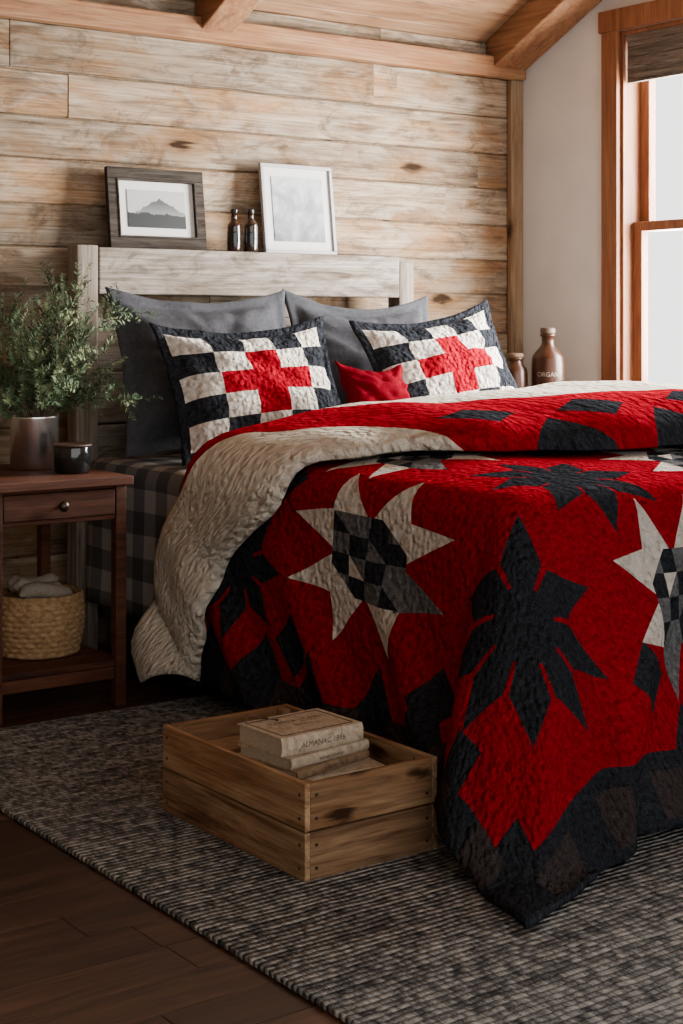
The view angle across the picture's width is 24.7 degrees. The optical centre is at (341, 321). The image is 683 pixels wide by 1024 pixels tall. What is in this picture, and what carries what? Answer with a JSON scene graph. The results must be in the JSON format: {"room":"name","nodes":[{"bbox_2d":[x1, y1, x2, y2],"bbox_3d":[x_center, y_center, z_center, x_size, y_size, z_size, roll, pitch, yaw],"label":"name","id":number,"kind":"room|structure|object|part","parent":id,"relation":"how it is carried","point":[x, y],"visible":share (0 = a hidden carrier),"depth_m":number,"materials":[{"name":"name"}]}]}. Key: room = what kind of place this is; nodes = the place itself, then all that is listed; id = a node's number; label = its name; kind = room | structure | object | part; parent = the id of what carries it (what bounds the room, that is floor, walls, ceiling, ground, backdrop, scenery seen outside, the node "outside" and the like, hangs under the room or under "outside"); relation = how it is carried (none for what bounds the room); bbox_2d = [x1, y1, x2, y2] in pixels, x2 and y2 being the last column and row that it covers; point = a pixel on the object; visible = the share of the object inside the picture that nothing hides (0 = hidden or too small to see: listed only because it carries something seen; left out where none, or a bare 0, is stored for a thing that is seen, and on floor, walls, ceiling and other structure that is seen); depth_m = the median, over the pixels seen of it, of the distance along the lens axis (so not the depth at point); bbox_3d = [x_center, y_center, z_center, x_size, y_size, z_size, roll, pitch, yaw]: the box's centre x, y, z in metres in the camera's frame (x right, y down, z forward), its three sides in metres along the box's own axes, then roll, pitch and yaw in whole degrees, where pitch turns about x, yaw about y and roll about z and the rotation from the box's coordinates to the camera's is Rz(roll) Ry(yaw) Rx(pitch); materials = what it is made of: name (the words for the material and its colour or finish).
{"room":"bedroom","nodes":[
{"label":"bedroom","id":0,"kind":"room"},
{"bbox_2d":[0,642,345,1023],"bbox_3d":[0.162,1.215,2.408,6.499,0.030,6.899,0,0,-36],"label":"floor","id":1,"kind":"structure","parent":0,"point":[77,946],"depth_m":2.98,"materials":[{"name":"brown wood"}]},
{"bbox_2d":[0,464,132,724],"bbox_3d":[-1.022,0.840,4.974,0.490,0.720,0.619,0,0,-36],"label":"nightstand","id":2,"kind":"object","parent":1,"relation":"on","point":[41,498],"visible":0.86,"depth_m":4.82,"materials":[{"name":"brown wood"}]},
{"bbox_2d":[2,584,84,659],"bbox_3d":[-0.969,0.956,4.987,0.295,0.196,0.296,0,0,25],"label":"seagrass basket","id":3,"kind":"object","parent":2,"relation":"on","point":[32,628],"visible":0.88,"depth_m":4.86,"materials":[{"name":"beige wicker"}]},
{"bbox_2d":[8,573,71,598],"bbox_3d":[-0.967,0.916,4.982,0.180,0.215,0.167,0,0,-36],"label":"folded cloths","id":4,"kind":"object","parent":3,"relation":"in","point":[47,585],"visible":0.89,"depth_m":4.93,"materials":[{"name":"grey fabric"}]},
{"bbox_3d":[-0.846,0.560,4.741,0.034,0.034,0.036,0,0,-36],"label":"drawer knob","id":5,"kind":"part","parent":2,"relation":"part of","materials":[{"name":"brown metal"}]},
{"bbox_2d":[53,442,91,473],"bbox_3d":[-0.857,0.433,4.969,0.124,0.092,0.124,0,0,-36],"label":"candle jar","id":6,"kind":"object","parent":2,"relation":"on","point":[69,457],"visible":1,"depth_m":4.92,"materials":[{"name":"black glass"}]},
{"bbox_2d":[0,257,163,470],"bbox_3d":[-0.949,0.131,5.015,0.667,0.696,0.713,0,0,29],"label":"potted plant","id":7,"kind":"object","parent":2,"relation":"on","point":[33,436],"visible":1,"depth_m":5.04,"materials":[{"name":"plant"}]},
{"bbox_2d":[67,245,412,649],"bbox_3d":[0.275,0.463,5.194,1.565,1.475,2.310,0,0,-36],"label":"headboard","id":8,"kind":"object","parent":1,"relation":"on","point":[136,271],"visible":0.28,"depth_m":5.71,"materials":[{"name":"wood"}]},
{"bbox_2d":[86,454,187,618],"bbox_3d":[0.308,0.732,5.228,1.630,0.522,1.885,0,0,-36],"label":"sheet","id":9,"kind":"object","parent":8,"relation":"on","point":[156,487],"visible":0.05,"depth_m":5.24,"materials":[{"name":"grey fabric"}]},
{"bbox_2d":[105,287,285,457],"bbox_3d":[-0.473,0.170,5.571,0.763,0.584,0.271,0,0,-29],"label":"euro pillow","id":10,"kind":"object","parent":9,"relation":"on","point":[155,427],"visible":0.41,"depth_m":5.40,"materials":[{"name":"grey fabric"}]},
{"bbox_2d":[149,316,340,465],"bbox_3d":[-0.288,0.222,5.352,0.727,0.493,0.250,0,0,-40],"label":"patchwork pillow","id":11,"kind":"object","parent":9,"relation":"on","point":[220,383],"visible":0.77,"depth_m":5.24,"materials":[{"name":"white fabric"}]},
{"bbox_2d":[282,289,428,404],"bbox_3d":[0.106,0.175,5.981,0.700,0.598,0.260,0,0,-32],"label":"euro pillow","id":12,"kind":"object","parent":9,"relation":"on","point":[343,346],"visible":0.24,"depth_m":5.87,"materials":[{"name":"grey fabric"}]},
{"bbox_2d":[131,381,682,928],"bbox_3d":[0.745,0.687,4.654,2.545,0.986,2.166,0,0,-36],"label":"patchwork quilt","id":13,"kind":"object","parent":9,"relation":"on","point":[489,583],"visible":1,"depth_m":3.96,"materials":[{"name":"red fabric"}]},
{"bbox_2d":[334,360,409,403],"bbox_3d":[0.129,0.255,5.374,0.304,0.249,0.158,0,0,-37],"label":"throw pillow","id":14,"kind":"object","parent":13,"relation":"on","point":[359,385],"visible":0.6,"depth_m":5.32,"materials":[{"name":"fabric"}]},
{"bbox_2d":[349,299,517,397],"bbox_3d":[0.382,0.180,5.824,0.744,0.539,0.254,0,0,-41],"label":"patchwork pillow","id":15,"kind":"object","parent":9,"relation":"on","point":[461,352],"visible":0.62,"depth_m":5.74,"materials":[{"name":"white fabric"}]},
{"bbox_2d":[104,166,206,250],"bbox_3d":[-0.693,-0.421,5.847,0.410,0.305,0.058,0,0,-36],"label":"picture frame","id":16,"kind":"object","parent":8,"relation":"on","point":[146,208],"visible":0.97,"depth_m":5.84,"materials":[{"name":"wood"}]},
{"bbox_2d":[126,189,185,228],"bbox_3d":[-0.692,-0.422,5.846,0.246,0.141,0.002,0,-7,-36],"label":"print","id":17,"kind":"object","parent":16,"relation":"attached to","point":[145,208],"depth_m":5.84},
{"bbox_2d":[227,209,240,251],"bbox_3d":[-0.413,-0.351,5.998,0.054,0.165,0.054,0,0,-36],"label":"bottle","id":18,"kind":"object","parent":8,"relation":"on","point":[233,228],"visible":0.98,"depth_m":5.98,"materials":[{"name":"brown glass"}]},
{"bbox_2d":[243,209,257,251],"bbox_3d":[-0.353,-0.353,6.042,0.058,0.168,0.058,0,0,-36],"label":"bottle","id":19,"kind":"object","parent":8,"relation":"on","point":[250,229],"visible":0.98,"depth_m":6.02,"materials":[{"name":"brown glass"}]},
{"bbox_2d":[258,163,336,254],"bbox_3d":[-0.173,-0.449,6.237,0.345,0.359,0.060,0,0,-36],"label":"picture frame","id":20,"kind":"object","parent":8,"relation":"on","point":[297,202],"visible":0.91,"depth_m":6.23,"materials":[{"name":"white wood"}]},
{"bbox_2d":[271,176,325,242],"bbox_3d":[-0.172,-0.449,6.236,0.245,0.260,0.002,0,-7,-36],"label":"print","id":21,"kind":"object","parent":20,"relation":"attached to","point":[298,203],"depth_m":6.23},
{"bbox_2d":[0,693,682,1023],"bbox_3d":[1.049,1.193,3.717,2.925,0.012,3.770,0,0,-36],"label":"woven rug","id":22,"kind":"object","parent":1,"relation":"on","point":[411,939],"visible":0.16,"depth_m":3.16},
{"bbox_2d":[163,704,436,881],"bbox_3d":[-0.109,1.083,3.650,0.364,0.208,0.606,0,0,-36],"label":"wooden crate","id":23,"kind":"object","parent":22,"relation":"on","point":[271,815],"visible":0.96,"depth_m":3.46,"materials":[{"name":"brown wood"}]},
{"bbox_2d":[237,708,385,829],"bbox_3d":[-0.079,1.043,3.627,0.314,0.260,0.254,0,0,-36],"label":"books","id":24,"kind":"object","parent":23,"relation":"in","point":[316,743],"visible":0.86,"depth_m":3.58,"materials":[{"name":"paper"}]},
{"bbox_3d":[0.881,0.800,6.438,0.460,0.800,0.534,0,0,-36],"label":"nightstand","id":25,"kind":"object","parent":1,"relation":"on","visible":0},
{"bbox_2d":[506,353,527,387],"bbox_3d":[0.719,0.264,6.465,0.104,0.270,0.104,0,0,-36],"label":"jar","id":26,"kind":"object","parent":25,"relation":"on","point":[515,364],"visible":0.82,"depth_m":6.43,"materials":[{"name":"brown ceramic"}]},
{"bbox_2d":[531,328,563,385],"bbox_3d":[0.855,0.211,6.465,0.136,0.375,0.137,0,0,-36],"label":"bottle","id":27,"kind":"object","parent":25,"relation":"on","point":[547,364],"visible":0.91,"depth_m":6.42,"materials":[{"name":"ceramic"}]},
{"bbox_2d":[0,0,507,643],"bbox_3d":[-1.847,-0.025,5.163,6.500,2.450,0.081,0,0,-36],"label":"wall","id":28,"kind":"structure","parent":0,"point":[416,158],"depth_m":6.17,"materials":[{"name":"brown wood"}]},
{"bbox_2d":[0,0,525,80],"bbox_3d":[-1.809,-1.130,5.107,6.495,0.090,0.054,0,0,-36],"label":"trim","id":29,"kind":"structure","parent":28,"relation":"attached to","point":[73,13],"depth_m":6.15,"materials":[{"name":"brown wood"}]},
{"bbox_2d":[507,80,522,360],"bbox_3d":[0.781,0.058,7.011,0.074,2.284,0.029,0,0,-36],"label":"trim","id":30,"kind":"structure","parent":28,"relation":"attached to","point":[514,87],"depth_m":6.99,"materials":[{"name":"brown wood"}]},
{"bbox_2d":[185,0,527,42],"bbox_3d":[0.142,-2.375,2.393,6.650,2.328,6.899,0,0,-36],"label":"ceiling","id":31,"kind":"structure","parent":0,"point":[469,20],"depth_m":6.58,"materials":[{"name":"brown wood"}]},
{"bbox_2d":[195,0,259,32],"bbox_3d":[0.792,-2.279,4.303,0.150,2.353,4.420,0,0,-36],"label":"rafter","id":32,"kind":"object","parent":31,"relation":"attached to","point":[216,15],"visible":0.8,"depth_m":5.97,"materials":[{"name":"brown wood"}]},
{"bbox_2d":[487,0,601,70],"bbox_3d":[2.022,-2.279,5.200,0.195,2.353,4.420,0,0,-36],"label":"rafter","id":33,"kind":"object","parent":31,"relation":"attached to","point":[537,25],"visible":0.8,"depth_m":6.75,"materials":[{"name":"brown wood"}]},
{"bbox_2d":[523,0,682,386],"bbox_3d":[2.853,-1.130,4.370,0.160,4.660,6.900,0,0,-36],"label":"wall","id":34,"kind":"structure","parent":0,"point":[562,88],"depth_m":6.81,"materials":[{"name":"paint"}]},
{"bbox_2d":[598,0,682,381],"bbox_3d":[1.602,-0.355,6.026,0.210,1.910,1.560,0,0,-36],"label":"window","id":35,"kind":"structure","parent":34,"relation":"in","point":[627,109],"depth_m":6.55,"materials":[{"name":"brown wood"}]},
{"bbox_2d":[627,24,682,82],"bbox_3d":[1.585,-1.099,6.014,0.032,0.199,1.290,0,0,-36],"label":"bamboo roman shade","id":36,"kind":"object","parent":35,"relation":"attached to","point":[654,54],"visible":1,"depth_m":6.40,"materials":[{"name":"brown wood"}]}
]}

